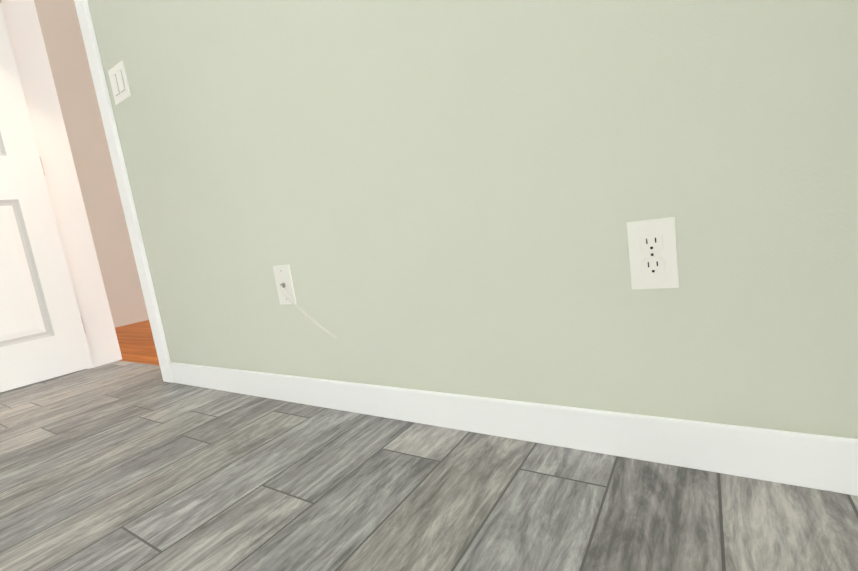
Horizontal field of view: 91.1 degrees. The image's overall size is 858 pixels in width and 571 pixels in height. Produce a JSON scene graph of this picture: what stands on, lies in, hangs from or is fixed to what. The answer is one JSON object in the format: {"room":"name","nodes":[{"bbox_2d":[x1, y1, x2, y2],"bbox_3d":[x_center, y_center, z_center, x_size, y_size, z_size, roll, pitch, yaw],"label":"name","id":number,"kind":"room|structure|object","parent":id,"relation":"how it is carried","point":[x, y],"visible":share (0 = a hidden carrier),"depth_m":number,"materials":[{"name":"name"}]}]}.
{"room":"empty room","nodes":[
{"label":"empty room","id":0,"kind":"room"},
{"bbox_2d":[0,4,93,391],"bbox_3d":[-2.155,-0.507,1.756,0.174,2.045,0.797,-3,9,34],"label":"entry door","id":1,"kind":"structure","parent":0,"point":[42,335],"depth_m":1.99,"materials":[{"name":"white wood"}]},
{"bbox_2d":[34,0,148,327],"bbox_3d":[-1.716,-1.528,5.563,0.100,2.950,6.318,-3,9,34],"label":"wall","id":2,"kind":"structure","parent":0,"point":[70,70],"depth_m":3.64,"materials":[{"name":"beige"}]},
{"bbox_2d":[0,320,857,570],"bbox_3d":[0.007,0.243,1.950,6.600,0.060,11.080,-3,9,34],"label":"floor","id":3,"kind":"structure","parent":0,"point":[118,465],"depth_m":0.77,"materials":[{"name":"wood"}]},
{"bbox_2d":[87,0,857,438],"bbox_3d":[-0.590,-1.100,1.161,6.600,2.950,0.120,-3,9,34],"label":"wall","id":4,"kind":"structure","parent":0,"point":[449,196],"depth_m":0.82,"materials":[{"name":"paint"}]},
{"bbox_2d":[0,0,172,382],"bbox_3d":[-1.543,-0.648,1.885,0.943,2.140,0.156,-3,9,34],"label":"door frame","id":5,"kind":"structure","parent":4,"relation":"attached to","point":[34,78],"depth_m":2.08,"materials":[{"name":"white wood"}]},
{"bbox_2d":[108,61,130,104],"bbox_3d":[-1.114,-0.726,1.510,0.116,0.117,0.008,-3,9,34],"label":"light switch","id":6,"kind":"object","parent":4,"relation":"attached to","point":[119,82],"visible":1,"depth_m":1.50,"materials":[{"name":"white plastic"}]},
{"bbox_2d":[273,265,335,337],"bbox_3d":[-0.361,0.046,1.179,0.216,0.213,0.033,-3,9,34],"label":"outlet","id":7,"kind":"object","parent":4,"relation":"attached to","point":[284,284],"visible":0.98,"depth_m":1.21,"materials":[{"name":"white plastic"}]},
{"bbox_2d":[169,362,857,495],"bbox_3d":[0.062,0.292,0.972,2.652,0.085,0.013,-3,9,34],"label":"baseboard","id":8,"kind":"structure","parent":4,"relation":"attached to","point":[821,462],"depth_m":0.80,"materials":[{"name":"white wood"}]},
{"bbox_2d":[627,217,678,288],"bbox_3d":[0.370,-0.051,0.697,0.070,0.115,0.008,-3,9,34],"label":"electrical outlet","id":9,"kind":"object","parent":4,"relation":"attached to","point":[652,246],"visible":1,"depth_m":0.69,"materials":[{"name":"white plastic"}]}
]}

